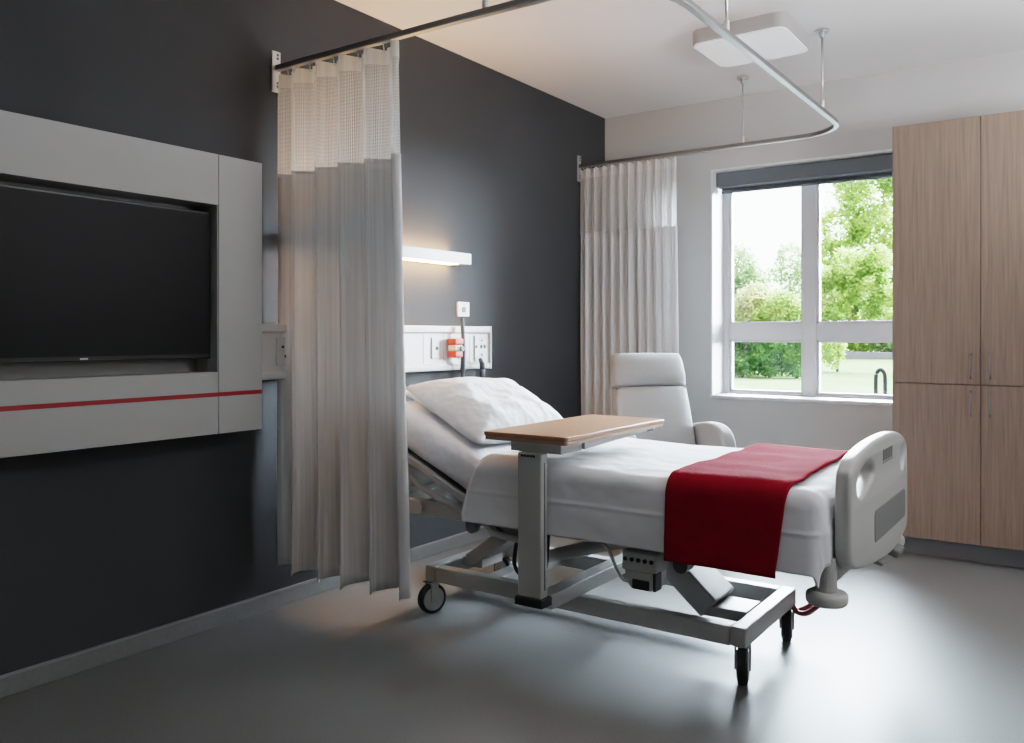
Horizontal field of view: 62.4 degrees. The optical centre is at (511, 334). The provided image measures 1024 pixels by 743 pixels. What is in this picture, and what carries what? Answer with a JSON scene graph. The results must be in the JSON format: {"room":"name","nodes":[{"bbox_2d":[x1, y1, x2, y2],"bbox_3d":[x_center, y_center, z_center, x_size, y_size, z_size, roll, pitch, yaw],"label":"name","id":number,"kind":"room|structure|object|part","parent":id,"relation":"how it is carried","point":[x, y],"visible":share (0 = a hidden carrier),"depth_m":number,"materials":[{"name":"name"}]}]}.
{"room":"hospital room","nodes":[
{"label":"hospital room","id":0,"kind":"room"},
{"bbox_2d":[0,0,604,674],"bbox_3d":[-1.362,-0.190,3.208,0.120,2.700,6.910,0,0,35],"label":"wall","id":1,"kind":"structure","parent":0,"point":[99,545],"depth_m":3.45,"materials":[{"name":"grey paint"}]},
{"bbox_2d":[0,110,261,457],"bbox_3d":[-1.480,-0.155,2.810,0.139,1.061,1.482,0,0,35],"label":"panel","id":2,"kind":"object","parent":1,"relation":"attached to","point":[46,407],"visible":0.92,"depth_m":2.99,"materials":[{"name":"grey laminate"}]},
{"bbox_2d":[0,184,209,362],"bbox_3d":[-1.467,-0.190,2.848,0.093,0.556,0.980,0,0,35],"label":"television","id":3,"kind":"object","parent":2,"relation":"attached to","point":[83,277],"visible":1,"depth_m":2.87,"materials":[{"name":"black plastic"}]},
{"bbox_3d":[-1.538,0.304,2.726,0.139,0.141,1.278,0,0,35],"label":"panel","id":4,"kind":"part","parent":2,"relation":"part of","materials":[{"name":"grey"}]},
{"bbox_3d":[-1.114,-0.234,3.336,0.139,0.904,0.200,0,0,35],"label":"panel","id":5,"kind":"part","parent":2,"relation":"part of","materials":[{"name":"grey laminate"}]},
{"bbox_3d":[-1.114,0.304,3.336,0.139,0.141,0.200,0,0,35],"label":"panel","id":6,"kind":"part","parent":2,"relation":"part of","materials":[{"name":"grey"}]},
{"bbox_2d":[0,526,493,697],"bbox_3d":[-1.306,1.125,3.169,0.015,0.070,6.910,0,0,35],"label":"baseboard","id":7,"kind":"structure","parent":1,"relation":"attached to","point":[45,672],"depth_m":3.21,"materials":[{"name":"grey plastic"}]},
{"bbox_2d":[262,323,491,379],"bbox_3d":[-0.611,0.070,4.136,0.052,0.240,1.662,0,0,35],"label":"bedhead service panel","id":8,"kind":"object","parent":1,"relation":"attached to","point":[426,347],"visible":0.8,"depth_m":4.35,"materials":[{"name":"white plastic"}]},
{"bbox_2d":[276,337,285,365],"bbox_3d":[-0.966,0.070,3.596,0.010,0.120,0.090,0,0,35],"label":"outlet","id":9,"kind":"object","parent":8,"relation":"attached to","point":[280,341],"depth_m":3.57,"materials":[{"name":"grey plastic"}]},
{"bbox_2d":[431,338,440,358],"bbox_3d":[-0.396,0.070,4.418,0.008,0.110,0.075,0,0,35],"label":"outlet","id":10,"kind":"object","parent":8,"relation":"attached to","point":[435,342],"depth_m":4.41,"materials":[{"name":"white plastic"}]},
{"bbox_2d":[447,338,464,357],"bbox_3d":[-0.297,0.069,4.492,0.067,0.102,0.070,0,0,35],"label":"oxygen regulator","id":11,"kind":"object","parent":8,"relation":"attached to","point":[455,348],"visible":1,"depth_m":4.47,"materials":[{"name":"orange plastic"}]},
{"bbox_2d":[460,318,465,376],"bbox_3d":[-0.231,0.212,4.336,0.036,0.605,0.442,0,0,-8],"label":"gas hose","id":12,"kind":"object","parent":11,"relation":"hanging from","point":[463,359],"visible":0.47,"depth_m":4.53,"materials":[{"name":"grey"}]},
{"bbox_2d":[458,339,466,358],"bbox_3d":[-0.270,0.075,4.598,0.008,0.110,0.075,0,0,35],"label":"outlet","id":13,"kind":"object","parent":8,"relation":"attached to","point":[465,339],"depth_m":4.62,"materials":[{"name":"white plastic"}]},
{"bbox_2d":[474,336,486,360],"bbox_3d":[-0.176,0.075,4.734,0.008,0.140,0.115,0,0,35],"label":"outlet","id":14,"kind":"object","parent":8,"relation":"attached to","point":[480,342],"depth_m":4.73,"materials":[{"name":"white plastic"}]},
{"bbox_2d":[479,358,484,377],"bbox_3d":[-0.196,0.351,4.390,0.040,0.451,0.585,0,0,6],"label":"cord","id":15,"kind":"object","parent":8,"relation":"attached to","point":[481,362],"visible":0.2,"depth_m":4.65,"materials":[{"name":"grey plastic"}]},
{"bbox_2d":[403,245,470,265],"bbox_3d":[-0.582,-0.410,4.148,0.085,0.065,1.145,0,0,35],"label":"wall light","id":16,"kind":"object","parent":1,"relation":"attached to","point":[410,253],"visible":0.42,"depth_m":4.35,"materials":[{"name":"white plastic"}]},
{"bbox_2d":[457,302,468,316],"bbox_3d":[-0.268,-0.142,4.660,0.017,0.080,0.100,0,0,35],"label":"wall switch","id":17,"kind":"object","parent":1,"relation":"attached to","point":[462,307],"visible":1,"depth_m":4.65,"materials":[{"name":"white plastic"}]},
{"bbox_2d":[0,535,1023,742],"bbox_3d":[0.649,1.210,1.808,5.020,0.100,6.910,0,0,35],"label":"floor","id":18,"kind":"structure","parent":0,"point":[922,648],"depth_m":2.90,"materials":[{"name":"plastic"}]},
{"bbox_2d":[484,414,663,609],"bbox_3d":[0.263,0.651,3.260,0.352,0.612,0.808,0,0,35],"label":"table","id":19,"kind":"object","parent":18,"relation":"on","point":[572,434],"visible":0.95,"depth_m":2.94,"materials":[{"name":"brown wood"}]},
{"bbox_3d":[0.280,0.389,3.277,0.295,0.030,0.500,0,0,35],"label":"under frame","id":20,"kind":"part","parent":19,"relation":"part of","materials":[{"name":"grey plastic"}]},
{"bbox_2d":[407,431,906,684],"bbox_3d":[0.457,0.750,3.368,1.942,0.820,0.990,0,0,35],"label":"hospital bed","id":21,"kind":"object","parent":18,"relation":"on","point":[871,509],"visible":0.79,"depth_m":2.99,"materials":[{"name":"grey paint"}]},
{"bbox_3d":[-0.352,0.510,3.863,0.045,0.320,0.781,0,0,35],"label":"headboard","id":22,"kind":"part","parent":21,"relation":"part of","materials":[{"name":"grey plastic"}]},
{"bbox_3d":[-0.082,0.538,3.675,0.517,0.252,0.820,0,0,35],"label":"backrest panel","id":23,"kind":"part","parent":21,"relation":"part of","materials":[{"name":"grey metal"}]},
{"bbox_3d":[-0.327,0.544,3.332,0.507,0.256,0.022,0,0,35],"label":"backrest rail","id":24,"kind":"part","parent":21,"relation":"part of","materials":[{"name":"grey paint"}]},
{"bbox_2d":[406,401,511,489],"bbox_3d":[0.423,0.460,3.324,1.752,0.366,0.870,0,0,35],"label":"mattress","id":25,"kind":"object","parent":21,"relation":"on","point":[429,436],"visible":0.11,"depth_m":3.32,"materials":[{"name":"white fabric"}]},
{"bbox_2d":[406,390,434,413],"bbox_3d":[-0.215,0.278,3.756,0.201,0.103,0.620,0,0,35],"label":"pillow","id":26,"kind":"object","parent":25,"relation":"on","point":[408,393],"visible":0.02,"depth_m":3.54,"materials":[{"name":"white fabric"}]},
{"bbox_2d":[406,377,562,444],"bbox_3d":[-0.078,0.314,3.642,0.410,0.266,0.696,0,0,38],"label":"pillow","id":27,"kind":"object","parent":25,"relation":"on","point":[473,406],"visible":0.9,"depth_m":3.47,"materials":[{"name":"white fabric"}]},
{"bbox_2d":[461,437,859,588],"bbox_3d":[0.624,0.588,3.183,1.328,0.299,0.954,0,0,35],"label":"sheet","id":28,"kind":"object","parent":25,"relation":"on","point":[613,492],"visible":0.44,"depth_m":2.87,"materials":[{"name":"white fabric"}]},
{"bbox_2d":[664,443,849,578],"bbox_3d":[0.921,0.574,2.976,0.385,0.283,0.992,0,0,35],"label":"throw blanket","id":29,"kind":"object","parent":28,"relation":"on","point":[726,511],"visible":0.9,"depth_m":2.61,"materials":[{"name":"red fabric"}]},
{"bbox_3d":[-0.208,0.627,3.278,0.588,0.281,0.026,0,0,35],"label":"link arm","id":30,"kind":"part","parent":21,"relation":"part of","materials":[{"name":"grey paint"}]},
{"bbox_3d":[-0.003,0.850,3.602,0.368,0.282,0.170,0,0,35],"label":"lift arm","id":31,"kind":"part","parent":21,"relation":"part of","materials":[{"name":"grey paint"}]},
{"bbox_3d":[0.024,0.728,3.151,0.224,0.074,0.012,0,0,35],"label":"hinge plate","id":32,"kind":"part","parent":21,"relation":"part of","materials":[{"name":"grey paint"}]},
{"bbox_3d":[0.201,0.697,3.034,1.805,0.057,0.040,0,0,35],"label":"deck rail","id":33,"kind":"part","parent":21,"relation":"part of","materials":[{"name":"grey metal"}]},
{"bbox_3d":[0.571,0.760,2.807,0.051,0.052,0.060,0,0,35],"label":"pivot knob","id":34,"kind":"part","parent":21,"relation":"part of","materials":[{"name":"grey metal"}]},
{"bbox_3d":[0.639,0.855,3.137,0.317,0.291,0.190,0,0,35],"label":"lift arm","id":35,"kind":"part","parent":21,"relation":"part of","materials":[{"name":"grey paint"}]},
{"bbox_3d":[0.933,0.709,2.506,0.060,0.098,0.060,0,0,35],"label":"bumper post","id":36,"kind":"part","parent":21,"relation":"part of","materials":[{"name":"grey plastic"}]},
{"bbox_3d":[1.223,0.550,2.844,0.048,0.420,0.895,0,0,35],"label":"footboard","id":37,"kind":"part","parent":21,"relation":"part of","materials":[{"name":"grey plastic"}]},
{"bbox_3d":[1.214,0.753,2.834,0.066,0.027,0.050,0,0,35],"label":"release lever","id":38,"kind":"part","parent":21,"relation":"part of","materials":[{"name":"grey plastic"}]},
{"bbox_3d":[1.312,0.620,2.932,0.008,0.105,0.512,0,0,35],"label":"inset panel","id":39,"kind":"part","parent":21,"relation":"part of","materials":[{"name":"grey plastic"}]},
{"bbox_3d":[1.355,0.761,3.029,0.080,0.050,0.100,0,0,35],"label":"release lever","id":40,"kind":"part","parent":21,"relation":"part of","materials":[{"name":"grey plastic"}]},
{"bbox_2d":[610,353,735,447],"bbox_3d":[0.839,0.631,4.664,0.656,1.057,0.611,0,0,-16],"label":"armchair","id":41,"kind":"object","parent":18,"relation":"on","point":[644,385],"visible":0.4,"depth_m":4.76,"materials":[{"name":"grey leather"}]},
{"bbox_3d":[0.801,0.530,4.796,0.490,0.479,0.246,0,0,-16],"label":"backrest","id":42,"kind":"part","parent":41,"relation":"part of","materials":[{"name":"white leather"}]},
{"bbox_3d":[1.116,0.723,4.732,0.086,0.474,0.440,0,0,-16],"label":"armrest","id":43,"kind":"part","parent":41,"relation":"part of","materials":[{"name":"white leather"}]},
{"bbox_2d":[892,110,1023,567],"bbox_3d":[2.472,0.032,4.410,0.816,2.256,0.530,0,0,35],"label":"wardrobe","id":44,"kind":"object","parent":18,"relation":"on","point":[958,184],"visible":0.98,"depth_m":4.27,"materials":[{"name":"brown wood"}]},
{"bbox_3d":[2.151,-0.020,4.655,0.010,2.150,0.495,0,0,35],"label":"panel","id":45,"kind":"part","parent":44,"relation":"part of","materials":[{"name":"white wood"}]},
{"bbox_3d":[2.178,-0.423,4.344,0.406,1.345,0.020,0,0,35],"label":"door","id":46,"kind":"part","parent":44,"relation":"part of","materials":[{"name":"brown wood"}]},
{"bbox_3d":[2.178,0.652,4.344,0.406,0.799,0.020,0,0,35],"label":"door","id":47,"kind":"part","parent":44,"relation":"part of","materials":[{"name":"brown wood"}]},
{"bbox_3d":[2.296,0.155,4.230,0.009,0.129,0.033,0,0,35],"label":"handle","id":48,"kind":"part","parent":44,"relation":"part of","materials":[{"name":"grey metal"}]},
{"bbox_3d":[2.296,0.343,4.230,0.009,0.129,0.033,0,0,35],"label":"handle","id":49,"kind":"part","parent":44,"relation":"part of","materials":[{"name":"grey metal"}]},
{"bbox_3d":[2.366,0.343,4.181,0.009,0.129,0.033,0,0,35],"label":"handle","id":50,"kind":"part","parent":44,"relation":"part of","materials":[{"name":"grey metal"}]},
{"bbox_3d":[2.366,0.155,4.181,0.009,0.129,0.033,0,0,35],"label":"handle","id":51,"kind":"part","parent":44,"relation":"part of","materials":[{"name":"grey metal"}]},
{"bbox_3d":[2.513,-0.423,4.111,0.404,1.345,0.020,0,0,35],"label":"door","id":52,"kind":"part","parent":44,"relation":"part of","materials":[{"name":"brown wood"}]},
{"bbox_3d":[2.513,0.652,4.111,0.404,0.799,0.020,0,0,35],"label":"door","id":53,"kind":"part","parent":44,"relation":"part of","materials":[{"name":"brown wood"}]},
{"bbox_2d":[335,0,1023,117],"bbox_3d":[0.735,-1.615,1.931,5.020,0.150,7.210,0,0,35],"label":"ceiling","id":54,"kind":"structure","parent":0,"point":[603,58],"depth_m":4.42,"materials":[{"name":"white paint"}]},
{"bbox_2d":[272,0,838,181],"bbox_3d":[0.445,-1.288,4.148,1.772,0.505,2.616,0,0,35],"label":"track","id":55,"kind":"object","parent":54,"relation":"hanging from","point":[485,11],"visible":1,"depth_m":3.47,"materials":[{"name":"grey metal"}]},
{"bbox_2d":[277,40,409,601],"bbox_3d":[-0.675,-0.059,3.382,0.756,2.127,0.126,0,0,35],"label":"privacy curtain","id":56,"kind":"object","parent":55,"relation":"hanging from","point":[343,483],"visible":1,"depth_m":3.36,"materials":[{"name":"fabric"}]},
{"bbox_2d":[581,156,678,415],"bbox_3d":[0.758,-0.053,5.473,0.716,2.139,0.066,0,0,35],"label":"privacy curtain","id":57,"kind":"object","parent":55,"relation":"hanging from","point":[629,277],"visible":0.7,"depth_m":5.50,"materials":[{"name":"fabric"}]},
{"bbox_3d":[0.809,-1.339,3.189,0.011,0.379,0.011,0,0,35],"label":"hanger rod","id":58,"kind":"part","parent":55,"relation":"part of","materials":[{"name":"silver metal"}]},
{"bbox_3d":[1.379,-1.339,5.050,0.011,0.379,0.011,0,0,35],"label":"hanger rod","id":59,"kind":"part","parent":55,"relation":"part of","materials":[{"name":"silver metal"}]},
{"bbox_3d":[1.568,-1.339,4.270,0.011,0.379,0.011,0,0,35],"label":"hanger rod","id":60,"kind":"part","parent":55,"relation":"part of","materials":[{"name":"silver metal"}]},
{"bbox_2d":[693,12,808,66],"bbox_3d":[1.222,-1.501,4.321,0.480,0.078,0.450,0,0,35],"label":"ceiling light","id":61,"kind":"object","parent":54,"relation":"attached to","point":[773,35],"visible":0.99,"depth_m":4.22,"materials":[{"name":"grey plastic"}]},
{"bbox_2d":[605,49,1023,449],"bbox_3d":[2.775,-0.190,4.758,5.140,2.700,0.360,0,0,35],"label":"wall","id":62,"kind":"structure","parent":0,"point":[866,108],"depth_m":5.32,"materials":[{"name":"grey paint"}]},
{"bbox_2d":[710,149,891,405],"bbox_3d":[1.910,-0.335,5.348,1.234,1.500,0.378,0,0,35],"label":"window","id":63,"kind":"structure","parent":62,"relation":"in","point":[810,331],"depth_m":5.41,"materials":[{"name":"white"}]},
{"bbox_3d":[1.684,-0.548,5.590,0.491,0.950,0.040,0,0,35],"label":"sash","id":64,"kind":"part","parent":63,"relation":"part of","materials":[{"name":"clear glass"}]},
{"bbox_3d":[1.684,0.206,5.590,0.491,0.349,0.040,0,0,35],"label":"sash","id":65,"kind":"part","parent":63,"relation":"part of","materials":[{"name":"clear glass"}]},
{"bbox_3d":[1.910,0.404,5.348,1.234,0.022,0.378,0,0,35],"label":"sill","id":66,"kind":"part","parent":63,"relation":"part of","materials":[{"name":"white paint"}]},
{"bbox_2d":[716,153,891,193],"bbox_3d":[1.868,-1.006,5.285,1.202,0.131,0.090,0,0,35],"label":"roller blind","id":67,"kind":"object","parent":63,"relation":"attached to","point":[874,166],"visible":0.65,"depth_m":5.27,"materials":[{"name":"grey fabric"}]},
{"bbox_3d":[2.187,-0.548,5.240,0.568,0.950,0.040,0,0,35],"label":"sash","id":68,"kind":"part","parent":63,"relation":"part of","materials":[{"name":"clear glass"}]},
{"bbox_3d":[2.187,0.206,5.240,0.568,0.349,0.040,0,0,35],"label":"sash","id":69,"kind":"part","parent":63,"relation":"part of","materials":[{"name":"white plastic"}]},
{"label":"outside","id":70,"kind":"structure","parent":0,"visible":0},
{"bbox_2d":[734,351,891,394],"bbox_3d":[14.747,1.110,39.383,65.000,0.300,58.500,0,0,35],"label":"ground","id":71,"kind":"structure","parent":70,"point":[854,375],"depth_m":17.83,"materials":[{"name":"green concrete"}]},
{"bbox_2d":[734,307,741,321],"bbox_3d":[4.909,0.042,20.719,1.504,1.942,1.113,0,0,35],"label":"shrub","id":72,"kind":"object","parent":71,"relation":"on","point":[735,311],"visible":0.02,"depth_m":20.29,"materials":[{"name":"green plant"}]},
{"bbox_2d":[734,342,759,376],"bbox_3d":[5.232,0.401,19.142,1.005,1.226,0.850,0,0,35],"label":"bush","id":73,"kind":"object","parent":71,"relation":"on","point":[742,365],"visible":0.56,"depth_m":19.03,"materials":[{"name":"green plant"}]},
{"bbox_2d":[734,242,775,298],"bbox_3d":[5.662,-0.714,22.251,2.554,3.451,1.719,0,0,40],"label":"tree","id":74,"kind":"object","parent":71,"relation":"on","point":[747,272],"visible":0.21,"depth_m":21.71,"materials":[{"name":"green plant"}]},
{"bbox_2d":[734,280,775,374],"bbox_3d":[5.867,-0.162,20.525,1.612,2.350,1.135,0,0,35],"label":"shrub","id":75,"kind":"object","parent":71,"relation":"on","point":[745,302],"visible":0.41,"depth_m":20.31,"materials":[{"name":"green plant"}]},
{"bbox_2d":[749,342,791,377],"bbox_3d":[5.752,0.401,18.884,1.001,1.226,0.858,0,0,35],"label":"bush","id":76,"kind":"object","parent":71,"relation":"on","point":[767,363],"visible":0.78,"depth_m":18.66,"materials":[{"name":"green plant"}]},
{"bbox_2d":[749,286,800,375],"bbox_3d":[6.288,-0.073,19.845,1.552,2.171,1.104,0,0,35],"label":"shrub","id":77,"kind":"object","parent":71,"relation":"on","point":[783,307],"visible":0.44,"depth_m":19.58,"materials":[{"name":"green plant"}]},
{"bbox_2d":[777,342,800,378],"bbox_3d":[6.290,0.413,18.639,1.012,1.202,0.881,0,0,35],"label":"bush","id":78,"kind":"object","parent":71,"relation":"on","point":[793,349],"visible":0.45,"depth_m":18.45,"materials":[{"name":"green plant"}]},
{"bbox_2d":[763,241,826,299],"bbox_3d":[8.102,-0.848,24.192,1.920,3.719,1.256,0,0,35],"label":"tree","id":79,"kind":"object","parent":71,"relation":"on","point":[790,286],"visible":0.61,"depth_m":24.18,"materials":[{"name":"green plant"}]},
{"bbox_2d":[795,288,857,355],"bbox_3d":[13.396,-0.861,35.978,2.858,3.748,2.103,0,0,35],"label":"shrub","id":80,"kind":"object","parent":71,"relation":"on","point":[823,303],"visible":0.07,"depth_m":35.28,"materials":[{"name":"green plant"}]},
{"bbox_2d":[821,243,891,371],"bbox_3d":[9.073,-0.650,21.826,2.911,3.367,1.739,0,0,35],"label":"tree","id":81,"kind":"object","parent":71,"relation":"on","point":[860,266],"visible":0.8,"depth_m":21.67,"materials":[{"name":"green plant"}]},
{"bbox_2d":[821,177,891,351],"bbox_3d":[15.667,-4.008,36.610,5.519,10.038,3.343,0,0,35],"label":"tree","id":82,"kind":"object","parent":71,"relation":"on","point":[860,225],"visible":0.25,"depth_m":36.36,"materials":[{"name":"green plant"}]},
{"bbox_2d":[825,281,887,351],"bbox_3d":[14.359,-0.797,35.045,2.892,3.634,2.118,0,0,35],"label":"shrub","id":83,"kind":"object","parent":71,"relation":"on","point":[858,347],"visible":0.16,"depth_m":34.76,"materials":[{"name":"green plant"}]},
{"bbox_2d":[835,352,891,358],"bbox_3d":[16.089,0.845,32.602,7.050,0.330,0.300,0,0,35],"label":"wall","id":84,"kind":"structure","parent":71,"relation":"on","point":[848,355],"depth_m":33.73,"materials":[{"name":"stone"}]},
{"bbox_2d":[858,273,891,351],"bbox_3d":[15.344,-0.819,34.393,2.918,3.663,2.198,0,0,35],"label":"shrub","id":85,"kind":"object","parent":71,"relation":"on","point":[884,347],"visible":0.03,"depth_m":34.29,"materials":[{"name":"green plant"}]},
{"bbox_2d":[874,368,886,394],"bbox_3d":[5.544,0.736,12.711,0.188,0.489,0.060,0,0,35],"label":"hoop","id":86,"kind":"object","parent":71,"relation":"on","point":[878,370],"visible":0.8,"depth_m":12.69,"materials":[{"name":"grey metal"}]}
]}

